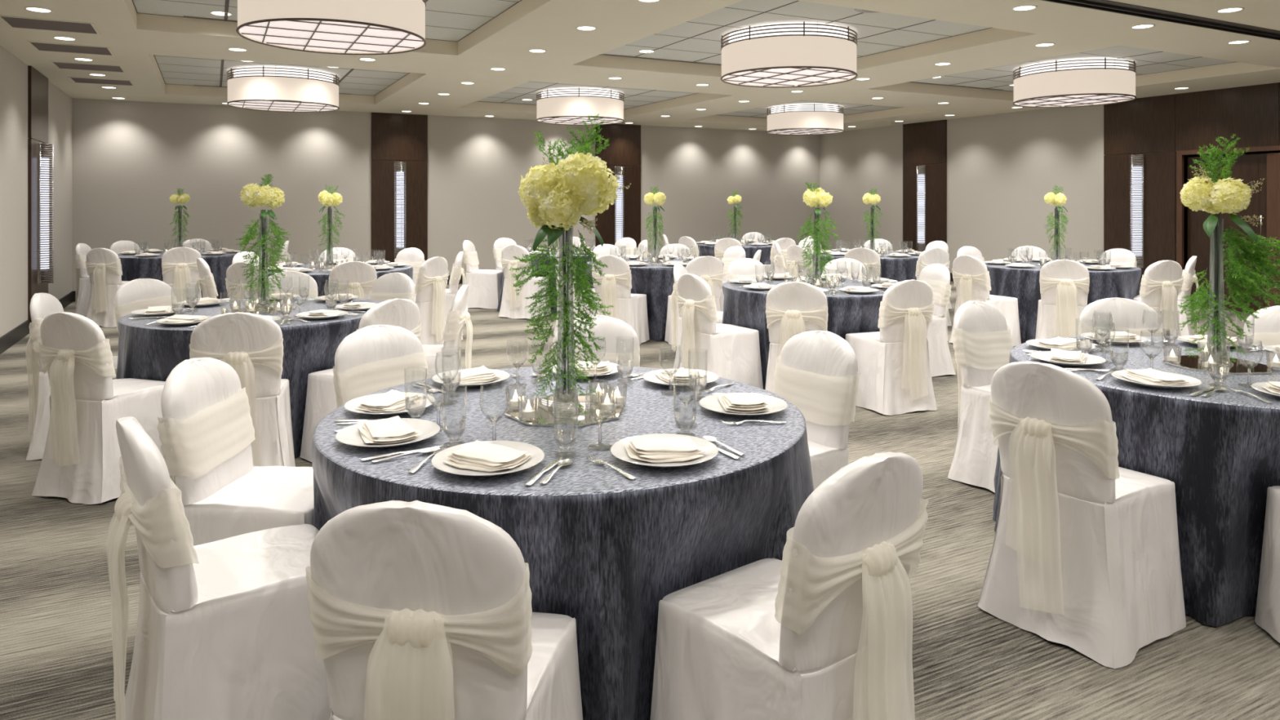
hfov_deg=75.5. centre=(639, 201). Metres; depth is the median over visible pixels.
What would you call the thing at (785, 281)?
water glass
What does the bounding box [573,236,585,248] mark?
banquet chair
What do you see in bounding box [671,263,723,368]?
banquet chair
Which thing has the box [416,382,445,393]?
knife
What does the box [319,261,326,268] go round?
votive candle
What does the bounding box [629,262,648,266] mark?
dinner plate
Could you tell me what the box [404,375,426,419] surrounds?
water glass
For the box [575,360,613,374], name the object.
napkin
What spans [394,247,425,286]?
banquet chair
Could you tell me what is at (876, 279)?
water glass
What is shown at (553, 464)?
knife
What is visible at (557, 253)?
banquet chair
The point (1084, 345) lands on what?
water glass
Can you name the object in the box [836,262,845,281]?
goblet
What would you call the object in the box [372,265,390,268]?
napkin
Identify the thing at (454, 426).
water glass
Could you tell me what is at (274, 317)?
dinner plate
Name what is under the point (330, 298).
goblet
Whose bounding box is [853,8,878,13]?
ceiling speaker
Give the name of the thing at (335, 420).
knife
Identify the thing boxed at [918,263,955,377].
banquet chair
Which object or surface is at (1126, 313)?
banquet chair
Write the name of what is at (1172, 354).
votive candle
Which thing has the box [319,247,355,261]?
banquet chair
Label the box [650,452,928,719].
banquet chair
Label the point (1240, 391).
fork
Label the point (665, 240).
banquet chair
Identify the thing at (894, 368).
banquet chair
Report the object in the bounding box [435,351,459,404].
goblet
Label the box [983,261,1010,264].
dinner plate
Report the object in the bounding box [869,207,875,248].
vase
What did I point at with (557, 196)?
flower arrangement
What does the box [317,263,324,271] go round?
water glass
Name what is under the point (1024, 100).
diffuser
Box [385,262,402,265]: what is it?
napkin
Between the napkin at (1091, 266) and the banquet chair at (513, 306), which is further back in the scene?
the banquet chair at (513, 306)
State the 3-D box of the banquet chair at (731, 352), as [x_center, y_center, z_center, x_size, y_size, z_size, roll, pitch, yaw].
[0.580,0.979,6.170,0.589,0.898,0.497,0,0,-32]
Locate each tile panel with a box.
[131,0,521,41]
[153,54,409,95]
[477,80,697,109]
[600,0,991,65]
[717,100,903,118]
[908,45,1235,91]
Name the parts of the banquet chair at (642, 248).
sash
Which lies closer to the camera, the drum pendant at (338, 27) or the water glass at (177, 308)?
the water glass at (177, 308)
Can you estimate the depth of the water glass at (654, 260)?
8.76 m
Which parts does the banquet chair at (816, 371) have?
sash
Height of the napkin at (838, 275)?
0.036 m
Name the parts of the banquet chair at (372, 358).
sash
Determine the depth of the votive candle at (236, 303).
5.09 m
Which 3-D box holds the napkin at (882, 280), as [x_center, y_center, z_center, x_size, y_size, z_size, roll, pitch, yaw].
[1.984,0.651,6.848,0.147,0.036,0.194,0,0,-1]
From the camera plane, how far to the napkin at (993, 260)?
8.88 m
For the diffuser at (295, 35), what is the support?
attached to the drum pendant at (338, 27)
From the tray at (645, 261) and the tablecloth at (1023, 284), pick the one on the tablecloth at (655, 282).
the tray at (645, 261)
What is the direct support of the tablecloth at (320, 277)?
on the round table
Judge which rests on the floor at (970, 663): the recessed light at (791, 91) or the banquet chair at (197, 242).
the banquet chair at (197, 242)
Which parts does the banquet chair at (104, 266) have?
sash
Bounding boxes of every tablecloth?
[115,297,382,457]
[117,250,238,298]
[267,262,413,297]
[311,365,813,719]
[497,248,591,313]
[586,257,724,341]
[696,241,772,264]
[722,276,897,389]
[811,250,919,282]
[983,260,1141,343]
[992,336,1279,626]
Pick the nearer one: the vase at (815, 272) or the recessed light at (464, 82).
the vase at (815, 272)
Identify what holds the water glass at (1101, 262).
on the tablecloth at (1023, 284)
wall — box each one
[0,44,72,337]
[72,97,819,291]
[819,104,1279,272]
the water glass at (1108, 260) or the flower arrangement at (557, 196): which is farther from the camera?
the water glass at (1108, 260)
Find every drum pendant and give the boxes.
[226,66,339,112]
[235,0,426,54]
[536,87,624,124]
[720,21,857,88]
[766,103,844,135]
[1013,57,1136,107]
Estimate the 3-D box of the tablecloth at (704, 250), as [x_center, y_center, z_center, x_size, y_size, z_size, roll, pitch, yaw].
[1.625,1.051,13.260,1.621,0.746,1.637,0,0,-27]
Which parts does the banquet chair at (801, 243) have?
seat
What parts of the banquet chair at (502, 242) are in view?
sash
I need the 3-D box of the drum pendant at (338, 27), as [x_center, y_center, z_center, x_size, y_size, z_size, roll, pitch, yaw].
[-2.239,-1.399,6.070,1.301,0.423,1.301,0,0,-5]
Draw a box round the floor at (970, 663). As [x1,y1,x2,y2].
[0,281,1279,719]
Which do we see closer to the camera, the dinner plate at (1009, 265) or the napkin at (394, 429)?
the napkin at (394, 429)
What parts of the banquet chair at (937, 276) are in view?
sash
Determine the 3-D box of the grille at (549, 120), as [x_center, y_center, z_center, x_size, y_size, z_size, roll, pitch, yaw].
[-0.884,-1.202,12.265,1.225,0.010,1.225,0,0,-27]
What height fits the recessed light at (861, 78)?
0.009 m
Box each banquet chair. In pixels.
[26,293,117,460]
[31,311,165,504]
[74,243,91,315]
[84,248,129,327]
[106,416,331,719]
[110,240,141,254]
[114,278,177,331]
[157,357,313,546]
[161,247,201,302]
[182,238,212,250]
[189,311,295,466]
[195,257,230,300]
[225,262,258,299]
[231,251,258,265]
[268,271,317,297]
[277,240,290,263]
[299,297,421,462]
[305,500,582,719]
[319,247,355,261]
[328,261,377,299]
[333,324,428,408]
[368,272,415,302]
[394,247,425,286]
[413,251,465,339]
[414,256,448,345]
[422,284,472,378]
[461,240,502,308]
[493,237,516,270]
[497,244,551,319]
[551,315,639,366]
[553,252,595,334]
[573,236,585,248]
[591,244,621,260]
[591,255,649,344]
[614,237,636,255]
[635,240,648,257]
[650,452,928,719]
[658,243,691,257]
[662,234,669,248]
[664,255,724,345]
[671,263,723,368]
[675,273,763,388]
[678,236,698,256]
[714,237,742,261]
[720,249,761,311]
[721,245,745,284]
[726,257,766,281]
[742,231,764,241]
[763,237,795,274]
[764,281,828,392]
[772,330,860,490]
[773,241,789,275]
[786,244,813,276]
[798,238,822,259]
[822,257,866,279]
[844,247,880,279]
[845,279,937,415]
[863,238,893,251]
[896,247,951,325]
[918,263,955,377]
[924,240,951,308]
[947,300,1013,492]
[948,254,1021,346]
[956,245,984,262]
[976,360,1186,669]
[1011,245,1047,260]
[1035,259,1089,338]
[1078,297,1164,337]
[1099,248,1137,266]
[1133,255,1198,335]
[1136,260,1183,336]
[1243,305,1279,345]
[1254,485,1279,642]
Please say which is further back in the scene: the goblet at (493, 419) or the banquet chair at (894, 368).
the banquet chair at (894, 368)
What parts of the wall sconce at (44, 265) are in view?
plate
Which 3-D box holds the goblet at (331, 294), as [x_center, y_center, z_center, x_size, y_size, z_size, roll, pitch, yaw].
[-2.011,0.594,5.402,0.082,0.168,0.082,0,0,18]
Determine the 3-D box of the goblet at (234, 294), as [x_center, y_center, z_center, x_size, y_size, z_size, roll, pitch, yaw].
[-2.654,0.594,5.419,0.082,0.168,0.082,0,0,-42]
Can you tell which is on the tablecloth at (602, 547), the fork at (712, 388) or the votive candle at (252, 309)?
the fork at (712, 388)
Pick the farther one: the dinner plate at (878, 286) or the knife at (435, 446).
the dinner plate at (878, 286)
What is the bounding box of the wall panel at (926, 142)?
[902,120,946,250]
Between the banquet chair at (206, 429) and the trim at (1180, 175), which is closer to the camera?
the banquet chair at (206, 429)
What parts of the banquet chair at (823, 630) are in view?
sash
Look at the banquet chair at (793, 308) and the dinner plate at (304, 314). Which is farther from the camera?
the banquet chair at (793, 308)
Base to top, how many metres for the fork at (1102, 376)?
0.009 m
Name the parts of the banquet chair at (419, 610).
sash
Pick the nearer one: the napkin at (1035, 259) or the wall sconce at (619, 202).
the napkin at (1035, 259)
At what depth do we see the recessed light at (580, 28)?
7.01 m
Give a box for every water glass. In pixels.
[134,248,140,254]
[171,288,184,315]
[186,287,198,310]
[200,242,205,251]
[220,292,233,314]
[243,277,254,301]
[280,302,292,319]
[284,257,292,267]
[289,255,297,267]
[298,287,309,302]
[316,251,324,262]
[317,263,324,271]
[324,284,337,310]
[337,293,348,304]
[352,248,359,261]
[376,251,383,265]
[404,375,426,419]
[441,347,461,396]
[441,390,466,448]
[531,346,549,382]
[552,400,577,457]
[616,341,634,382]
[620,253,626,259]
[624,257,630,262]
[647,248,652,258]
[650,256,657,265]
[673,377,697,436]
[677,253,683,259]
[681,257,687,262]
[688,360,707,399]
[755,265,764,282]
[766,261,774,281]
[784,267,793,282]
[806,271,813,279]
[827,269,836,291]
[850,262,859,282]
[862,280,871,287]
[871,266,880,284]
[879,246,884,256]
[887,244,893,252]
[900,245,906,253]
[906,243,912,253]
[1009,254,1017,263]
[1026,255,1032,262]
[1039,260,1046,267]
[1075,319,1093,354]
[1093,311,1111,348]
[1098,260,1106,266]
[1102,250,1111,265]
[1109,328,1128,371]
[1162,309,1179,346]
[1207,341,1230,387]
[1235,316,1254,352]
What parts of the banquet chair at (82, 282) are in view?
sash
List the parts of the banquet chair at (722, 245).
sash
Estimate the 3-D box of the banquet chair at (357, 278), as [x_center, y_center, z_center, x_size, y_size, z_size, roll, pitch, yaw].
[-2.642,0.979,7.529,0.497,0.898,0.589,0,0,-27]
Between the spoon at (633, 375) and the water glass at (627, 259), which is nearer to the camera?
the spoon at (633, 375)
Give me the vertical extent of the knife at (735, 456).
0.005 m
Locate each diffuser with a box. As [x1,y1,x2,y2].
[229,101,336,110]
[240,20,422,51]
[539,116,622,123]
[723,67,853,84]
[772,128,840,133]
[1015,94,1133,105]
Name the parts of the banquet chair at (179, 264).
sash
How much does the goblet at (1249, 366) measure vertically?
0.168 m
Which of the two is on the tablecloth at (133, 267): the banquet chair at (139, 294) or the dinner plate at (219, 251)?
the dinner plate at (219, 251)
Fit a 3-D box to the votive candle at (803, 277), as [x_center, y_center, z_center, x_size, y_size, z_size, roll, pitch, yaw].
[1.340,0.639,6.810,0.066,0.065,0.066,0,0,-27]
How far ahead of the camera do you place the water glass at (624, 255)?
9.53 m
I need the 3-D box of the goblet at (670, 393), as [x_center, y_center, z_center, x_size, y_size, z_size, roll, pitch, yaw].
[0.108,0.594,2.915,0.082,0.168,0.082,0,0,-32]
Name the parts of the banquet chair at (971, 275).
sash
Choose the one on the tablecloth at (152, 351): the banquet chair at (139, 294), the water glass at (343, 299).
the water glass at (343, 299)
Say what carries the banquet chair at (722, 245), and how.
on the floor at (970, 663)
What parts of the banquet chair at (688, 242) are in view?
sash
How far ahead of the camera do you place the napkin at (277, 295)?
5.65 m
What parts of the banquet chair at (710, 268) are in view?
sash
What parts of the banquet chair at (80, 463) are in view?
sash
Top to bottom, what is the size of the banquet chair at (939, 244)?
0.899 m
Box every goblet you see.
[184,284,199,311]
[184,288,200,315]
[227,279,241,298]
[240,289,256,312]
[292,289,306,316]
[324,279,338,305]
[324,283,337,310]
[424,371,452,431]
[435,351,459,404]
[479,386,509,440]
[506,340,528,386]
[584,338,606,383]
[585,385,614,450]
[658,345,682,395]
[672,370,700,427]
[764,262,773,282]
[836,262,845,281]
[836,267,848,290]
[1092,312,1112,351]
[1093,320,1115,364]
[1139,330,1164,368]
[1142,310,1163,347]
[1235,338,1262,387]
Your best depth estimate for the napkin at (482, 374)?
3.07 m
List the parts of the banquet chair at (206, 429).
sash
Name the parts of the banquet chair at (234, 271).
sash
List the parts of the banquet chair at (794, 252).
sash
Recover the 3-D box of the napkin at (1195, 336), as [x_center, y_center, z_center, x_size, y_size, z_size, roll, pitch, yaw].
[2.700,0.651,3.903,0.147,0.036,0.194,0,0,-39]
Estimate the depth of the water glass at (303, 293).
5.59 m
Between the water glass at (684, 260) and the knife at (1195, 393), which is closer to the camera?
the knife at (1195, 393)
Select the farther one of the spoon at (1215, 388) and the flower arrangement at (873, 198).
the flower arrangement at (873, 198)
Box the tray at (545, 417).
[503,395,625,426]
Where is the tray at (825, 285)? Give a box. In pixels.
[806,282,841,288]
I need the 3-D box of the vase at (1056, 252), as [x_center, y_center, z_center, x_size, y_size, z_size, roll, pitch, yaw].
[4.410,0.372,8.750,0.116,0.600,0.116,0,0,18]
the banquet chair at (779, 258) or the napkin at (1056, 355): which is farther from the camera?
the banquet chair at (779, 258)
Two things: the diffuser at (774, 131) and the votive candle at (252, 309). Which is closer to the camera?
the votive candle at (252, 309)
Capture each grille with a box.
[230,101,333,111]
[241,20,423,53]
[538,116,622,124]
[723,67,855,86]
[768,128,839,134]
[1016,94,1133,106]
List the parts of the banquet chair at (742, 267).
sash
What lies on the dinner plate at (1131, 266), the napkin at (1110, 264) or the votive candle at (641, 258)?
the napkin at (1110, 264)
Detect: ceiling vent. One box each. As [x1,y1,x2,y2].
[0,15,100,35]
[26,40,115,56]
[49,61,125,72]
[67,76,134,85]
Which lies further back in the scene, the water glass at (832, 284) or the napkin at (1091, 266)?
the napkin at (1091, 266)
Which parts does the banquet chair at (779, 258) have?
sash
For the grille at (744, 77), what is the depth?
8.01 m
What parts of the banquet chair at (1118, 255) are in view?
sash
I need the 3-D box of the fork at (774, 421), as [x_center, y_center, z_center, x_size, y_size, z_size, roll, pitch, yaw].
[0.348,0.671,2.522,0.200,0.009,0.025,0,0,-6]
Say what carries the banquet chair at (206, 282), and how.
on the floor at (970, 663)
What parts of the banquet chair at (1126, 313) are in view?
sash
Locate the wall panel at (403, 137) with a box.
[371,112,427,262]
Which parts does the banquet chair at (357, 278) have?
sash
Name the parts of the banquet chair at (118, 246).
sash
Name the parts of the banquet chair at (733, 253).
sash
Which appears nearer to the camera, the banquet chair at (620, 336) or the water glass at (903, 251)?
the banquet chair at (620, 336)
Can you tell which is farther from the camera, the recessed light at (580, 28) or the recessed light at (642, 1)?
the recessed light at (580, 28)
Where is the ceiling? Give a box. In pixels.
[0,0,1279,131]
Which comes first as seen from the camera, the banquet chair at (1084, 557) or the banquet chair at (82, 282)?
the banquet chair at (1084, 557)
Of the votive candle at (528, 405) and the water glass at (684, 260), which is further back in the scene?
the water glass at (684, 260)
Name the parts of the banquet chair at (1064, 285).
sash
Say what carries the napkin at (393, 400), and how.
on the dinner plate at (350, 406)
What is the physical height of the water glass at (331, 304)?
0.165 m
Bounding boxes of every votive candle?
[229,298,240,311]
[244,301,256,312]
[272,299,284,311]
[283,297,294,307]
[309,260,315,267]
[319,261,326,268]
[505,385,525,409]
[517,395,538,420]
[588,379,608,402]
[596,388,617,413]
[607,382,626,406]
[637,255,644,262]
[664,255,670,262]
[793,276,801,281]
[798,275,806,283]
[813,277,822,286]
[825,275,833,283]
[831,276,839,285]
[1163,345,1182,364]
[1196,341,1206,358]
[1200,351,1220,369]
[1266,351,1279,369]
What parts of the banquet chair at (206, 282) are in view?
sash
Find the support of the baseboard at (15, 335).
attached to the wall at (14, 138)
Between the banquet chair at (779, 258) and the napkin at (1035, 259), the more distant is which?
the banquet chair at (779, 258)
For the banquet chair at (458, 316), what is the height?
0.898 m
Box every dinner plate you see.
[118,252,142,254]
[130,308,185,315]
[133,253,159,257]
[140,250,162,253]
[155,315,211,325]
[177,299,226,306]
[201,252,226,254]
[218,250,240,253]
[269,294,299,301]
[271,315,280,320]
[275,262,303,266]
[281,268,313,272]
[295,310,347,319]
[314,295,358,302]
[335,302,377,311]
[335,417,439,448]
[343,391,435,415]
[365,261,390,264]
[374,266,394,270]
[382,263,408,266]
[431,368,510,386]
[431,440,544,475]
[550,360,617,377]
[610,433,718,467]
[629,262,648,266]
[642,368,719,386]
[662,262,688,266]
[698,392,787,416]
[728,279,763,284]
[742,284,776,289]
[763,275,793,279]
[822,275,848,279]
[839,287,879,293]
[862,279,897,284]
[871,284,888,288]
[886,254,911,257]
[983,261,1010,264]
[998,258,1022,262]
[1004,264,1035,267]
[1026,338,1095,351]
[1029,351,1106,366]
[1076,260,1097,263]
[1080,332,1148,344]
[1085,266,1115,270]
[1105,264,1135,268]
[1111,369,1201,388]
[1177,335,1239,347]
[1250,382,1279,397]
[1262,345,1277,351]
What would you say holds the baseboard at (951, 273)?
attached to the wall at (1002, 167)
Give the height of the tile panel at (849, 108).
0.034 m
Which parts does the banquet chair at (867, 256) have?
sash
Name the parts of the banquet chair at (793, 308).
sash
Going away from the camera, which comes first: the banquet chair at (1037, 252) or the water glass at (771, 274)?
the water glass at (771, 274)
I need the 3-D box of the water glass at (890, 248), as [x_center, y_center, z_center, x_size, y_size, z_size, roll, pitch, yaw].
[3.323,0.595,10.982,0.068,0.165,0.068,0,0,-27]
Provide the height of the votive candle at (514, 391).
0.065 m
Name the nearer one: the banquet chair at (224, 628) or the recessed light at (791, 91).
the banquet chair at (224, 628)
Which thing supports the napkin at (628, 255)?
on the dinner plate
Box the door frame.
[1189,151,1279,157]
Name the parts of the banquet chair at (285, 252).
sash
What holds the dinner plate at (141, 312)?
on the tablecloth at (152, 351)
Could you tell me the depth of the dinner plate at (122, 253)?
10.47 m
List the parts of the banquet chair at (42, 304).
sash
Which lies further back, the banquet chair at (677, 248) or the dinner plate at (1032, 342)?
the banquet chair at (677, 248)
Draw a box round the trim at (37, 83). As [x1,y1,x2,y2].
[27,65,48,328]
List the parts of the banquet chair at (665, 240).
seat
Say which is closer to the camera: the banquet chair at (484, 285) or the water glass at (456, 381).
the water glass at (456, 381)
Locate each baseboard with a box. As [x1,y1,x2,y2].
[0,291,73,354]
[73,275,462,302]
[949,272,953,281]
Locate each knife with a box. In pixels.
[334,419,373,421]
[360,444,444,460]
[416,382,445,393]
[524,456,562,485]
[630,376,642,379]
[717,447,741,458]
[1064,368,1111,370]
[1188,386,1217,395]
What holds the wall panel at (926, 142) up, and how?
attached to the wall at (1002, 167)
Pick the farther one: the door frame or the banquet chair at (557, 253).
the door frame
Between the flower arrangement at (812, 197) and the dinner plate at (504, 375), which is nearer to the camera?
the dinner plate at (504, 375)
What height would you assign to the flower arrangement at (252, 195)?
0.827 m
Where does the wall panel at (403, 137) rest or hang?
attached to the wall at (129, 157)
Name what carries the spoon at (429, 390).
on the tablecloth at (602, 547)
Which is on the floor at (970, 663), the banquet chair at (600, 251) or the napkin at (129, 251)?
the banquet chair at (600, 251)
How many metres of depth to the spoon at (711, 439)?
2.29 m
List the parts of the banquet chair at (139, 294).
seat, sash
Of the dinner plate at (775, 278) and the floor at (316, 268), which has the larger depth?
the floor at (316, 268)
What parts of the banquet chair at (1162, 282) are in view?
sash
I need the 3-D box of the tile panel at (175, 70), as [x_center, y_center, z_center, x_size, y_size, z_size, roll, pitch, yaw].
[-4.480,-1.623,10.433,2.810,0.034,3.490,0,0,-27]
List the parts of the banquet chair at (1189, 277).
sash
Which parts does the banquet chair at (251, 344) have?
sash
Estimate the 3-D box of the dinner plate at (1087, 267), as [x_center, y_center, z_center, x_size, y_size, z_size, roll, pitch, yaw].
[4.550,0.666,8.192,0.286,0.022,0.286,0,0,-27]
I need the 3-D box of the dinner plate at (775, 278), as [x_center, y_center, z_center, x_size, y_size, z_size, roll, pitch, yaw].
[1.203,0.666,7.218,0.286,0.022,0.286,0,0,-27]
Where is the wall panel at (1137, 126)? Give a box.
[1103,93,1176,288]
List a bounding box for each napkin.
[122,250,140,253]
[137,253,155,255]
[144,305,172,313]
[147,248,159,251]
[161,314,207,323]
[182,297,220,304]
[204,251,222,253]
[267,265,284,269]
[269,293,295,298]
[277,262,299,265]
[284,267,310,271]
[305,309,342,316]
[319,293,353,299]
[339,302,375,308]
[355,389,422,412]
[357,415,421,444]
[367,259,385,262]
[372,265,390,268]
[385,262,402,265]
[440,365,502,384]
[443,440,533,471]
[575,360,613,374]
[624,436,706,462]
[625,254,638,257]
[627,261,644,264]
[654,367,709,384]
[666,261,684,264]
[718,392,772,413]
[736,277,754,282]
[748,282,773,288]
[752,242,765,244]
[764,273,790,277]
[821,273,843,277]
[830,251,845,254]
[844,286,872,291]
[869,277,890,282]
[880,282,895,287]
[890,253,906,255]
[991,259,1005,262]
[1009,262,1031,266]
[1031,257,1050,260]
[1035,336,1077,349]
[1048,347,1086,363]
[1078,259,1097,262]
[1086,265,1111,268]
[1086,331,1141,342]
[1109,263,1130,266]
[1120,368,1191,386]
[1184,334,1238,345]
[1262,381,1279,395]
[1271,345,1279,351]
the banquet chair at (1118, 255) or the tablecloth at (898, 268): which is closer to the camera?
the banquet chair at (1118, 255)
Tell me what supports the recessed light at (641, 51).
attached to the tile panel at (697, 40)
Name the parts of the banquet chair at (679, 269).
sash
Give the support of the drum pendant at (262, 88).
hanging from the tile panel at (175, 70)
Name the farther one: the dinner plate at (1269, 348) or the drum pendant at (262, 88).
the drum pendant at (262, 88)
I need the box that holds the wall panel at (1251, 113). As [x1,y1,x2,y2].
[1175,82,1279,151]
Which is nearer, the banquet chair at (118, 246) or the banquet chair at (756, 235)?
the banquet chair at (118, 246)
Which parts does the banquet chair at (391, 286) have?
sash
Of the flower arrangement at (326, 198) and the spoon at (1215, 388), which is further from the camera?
the flower arrangement at (326, 198)
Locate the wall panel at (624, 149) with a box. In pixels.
[595,124,640,248]
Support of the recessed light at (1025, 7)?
in the ceiling
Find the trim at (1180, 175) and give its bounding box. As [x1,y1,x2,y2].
[1176,145,1279,271]
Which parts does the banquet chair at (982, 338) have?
sash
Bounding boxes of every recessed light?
[23,6,53,13]
[52,35,76,40]
[72,57,93,61]
[88,73,106,75]
[100,86,117,88]
[208,10,232,16]
[226,47,248,51]
[358,57,376,61]
[437,93,450,95]
[460,81,475,84]
[489,67,506,70]
[528,48,546,53]
[575,25,596,31]
[607,76,622,79]
[636,0,660,2]
[638,49,654,53]
[695,84,709,85]
[790,90,804,92]
[855,77,871,79]
[933,62,951,65]
[1011,4,1037,11]
[1034,42,1055,46]
[1129,23,1155,28]
[1173,87,1190,88]
[1215,7,1244,13]
[1226,40,1250,44]
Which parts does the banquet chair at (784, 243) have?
sash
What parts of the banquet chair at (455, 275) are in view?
sash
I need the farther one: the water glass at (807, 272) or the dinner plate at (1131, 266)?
the dinner plate at (1131, 266)
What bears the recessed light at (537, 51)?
in the ceiling
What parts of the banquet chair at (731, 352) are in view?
sash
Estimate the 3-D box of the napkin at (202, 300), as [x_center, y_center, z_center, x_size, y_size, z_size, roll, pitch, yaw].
[-2.858,0.651,5.393,0.147,0.036,0.194,0,0,28]
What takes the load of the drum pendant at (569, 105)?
hanging from the tile panel at (633, 97)
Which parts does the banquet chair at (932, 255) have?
sash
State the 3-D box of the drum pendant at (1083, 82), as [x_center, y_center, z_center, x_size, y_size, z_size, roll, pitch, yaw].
[5.151,-1.399,9.848,1.301,0.423,1.301,0,0,-35]
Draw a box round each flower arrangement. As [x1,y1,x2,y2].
[168,188,190,247]
[235,173,291,304]
[317,184,346,262]
[508,113,631,408]
[644,186,666,258]
[727,191,742,241]
[795,182,838,281]
[862,188,882,251]
[1044,185,1069,262]
[1178,133,1279,362]
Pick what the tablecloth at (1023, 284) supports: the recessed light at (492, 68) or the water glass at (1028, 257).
the water glass at (1028, 257)
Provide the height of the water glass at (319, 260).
0.165 m
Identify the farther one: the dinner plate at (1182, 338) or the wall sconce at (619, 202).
the wall sconce at (619, 202)
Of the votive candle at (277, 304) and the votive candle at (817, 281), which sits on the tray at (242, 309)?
the votive candle at (277, 304)
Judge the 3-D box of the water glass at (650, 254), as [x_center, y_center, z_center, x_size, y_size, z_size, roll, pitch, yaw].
[0.123,0.595,9.718,0.068,0.165,0.068,0,0,-27]
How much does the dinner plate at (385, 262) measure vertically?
0.022 m
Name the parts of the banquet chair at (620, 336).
sash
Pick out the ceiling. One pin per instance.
(573, 55)
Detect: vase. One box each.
[177,206,182,247]
[255,213,273,311]
[325,208,335,267]
[547,224,583,413]
[652,208,659,262]
[733,205,737,239]
[809,210,823,284]
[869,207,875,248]
[1053,208,1060,260]
[1200,218,1233,365]
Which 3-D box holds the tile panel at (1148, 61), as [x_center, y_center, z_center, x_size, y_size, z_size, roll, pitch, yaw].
[5.037,-1.623,9.980,2.920,0.034,3.440,0,0,-27]
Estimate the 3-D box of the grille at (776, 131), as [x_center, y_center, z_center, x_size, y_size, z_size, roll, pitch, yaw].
[2.828,-1.202,14.186,1.225,0.010,1.225,0,0,-27]
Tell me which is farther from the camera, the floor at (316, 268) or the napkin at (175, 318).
the floor at (316, 268)
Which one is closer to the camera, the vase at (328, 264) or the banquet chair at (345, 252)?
the vase at (328, 264)
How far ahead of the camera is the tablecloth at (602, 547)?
2.04 m
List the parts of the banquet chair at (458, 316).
sash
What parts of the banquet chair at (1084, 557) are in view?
sash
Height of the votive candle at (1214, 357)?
0.065 m
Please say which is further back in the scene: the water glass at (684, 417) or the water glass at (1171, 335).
the water glass at (1171, 335)
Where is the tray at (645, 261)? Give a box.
[643,260,666,263]
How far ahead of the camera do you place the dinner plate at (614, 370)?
3.21 m
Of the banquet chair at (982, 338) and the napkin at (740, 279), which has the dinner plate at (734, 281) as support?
the napkin at (740, 279)
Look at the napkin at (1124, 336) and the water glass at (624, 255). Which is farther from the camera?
the water glass at (624, 255)
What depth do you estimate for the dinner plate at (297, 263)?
8.57 m
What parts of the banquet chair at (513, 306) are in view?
sash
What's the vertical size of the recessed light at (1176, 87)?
0.009 m
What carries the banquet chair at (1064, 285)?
on the floor at (970, 663)
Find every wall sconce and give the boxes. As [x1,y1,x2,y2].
[38,142,53,284]
[394,161,405,257]
[614,166,624,244]
[915,165,925,252]
[1128,155,1143,267]
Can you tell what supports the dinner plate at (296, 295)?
on the tablecloth at (152, 351)
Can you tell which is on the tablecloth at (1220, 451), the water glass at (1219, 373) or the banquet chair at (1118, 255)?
the water glass at (1219, 373)
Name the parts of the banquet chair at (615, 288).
sash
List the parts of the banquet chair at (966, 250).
seat, sash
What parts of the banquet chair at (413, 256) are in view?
sash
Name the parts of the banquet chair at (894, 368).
sash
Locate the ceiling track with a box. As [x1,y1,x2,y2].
[1041,0,1279,39]
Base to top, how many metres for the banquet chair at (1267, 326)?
0.899 m
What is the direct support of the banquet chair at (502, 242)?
on the floor at (970, 663)
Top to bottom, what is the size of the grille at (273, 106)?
0.010 m
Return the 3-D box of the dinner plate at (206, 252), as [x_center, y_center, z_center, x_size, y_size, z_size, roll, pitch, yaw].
[-5.409,0.666,10.505,0.286,0.022,0.286,0,0,-27]
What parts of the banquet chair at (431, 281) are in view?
sash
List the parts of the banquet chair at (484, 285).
sash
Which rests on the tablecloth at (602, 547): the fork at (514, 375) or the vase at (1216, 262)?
the fork at (514, 375)
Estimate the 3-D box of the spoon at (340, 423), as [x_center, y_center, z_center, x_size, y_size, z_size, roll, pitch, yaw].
[-0.831,0.672,2.513,0.181,0.009,0.037,0,0,3]
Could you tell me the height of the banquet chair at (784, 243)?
0.898 m
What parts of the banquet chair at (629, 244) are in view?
sash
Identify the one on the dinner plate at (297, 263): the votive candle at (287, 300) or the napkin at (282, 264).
the napkin at (282, 264)
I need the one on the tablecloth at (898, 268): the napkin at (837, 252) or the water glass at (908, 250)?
the water glass at (908, 250)
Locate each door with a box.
[1187,153,1266,312]
[1266,152,1279,307]
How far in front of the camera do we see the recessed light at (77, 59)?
8.54 m
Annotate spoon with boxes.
[131,316,165,319]
[337,421,364,424]
[372,448,439,462]
[411,384,438,392]
[539,458,572,484]
[629,371,648,377]
[702,435,744,454]
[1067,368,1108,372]
[1200,387,1226,396]
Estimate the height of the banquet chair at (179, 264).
0.898 m
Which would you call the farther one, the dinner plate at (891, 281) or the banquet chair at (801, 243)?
the banquet chair at (801, 243)
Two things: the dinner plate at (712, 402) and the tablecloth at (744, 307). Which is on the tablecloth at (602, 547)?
the dinner plate at (712, 402)
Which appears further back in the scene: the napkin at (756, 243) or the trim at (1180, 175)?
the napkin at (756, 243)
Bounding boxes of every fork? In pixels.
[408,446,447,472]
[507,372,525,377]
[586,454,636,479]
[702,382,733,392]
[720,420,786,424]
[1094,369,1116,379]
[1228,386,1272,403]
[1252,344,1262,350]
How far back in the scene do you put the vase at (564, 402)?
2.66 m
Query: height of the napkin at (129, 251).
0.036 m
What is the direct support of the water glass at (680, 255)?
on the tablecloth at (655, 282)
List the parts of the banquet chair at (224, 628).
sash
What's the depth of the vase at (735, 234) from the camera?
13.18 m
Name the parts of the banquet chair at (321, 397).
sash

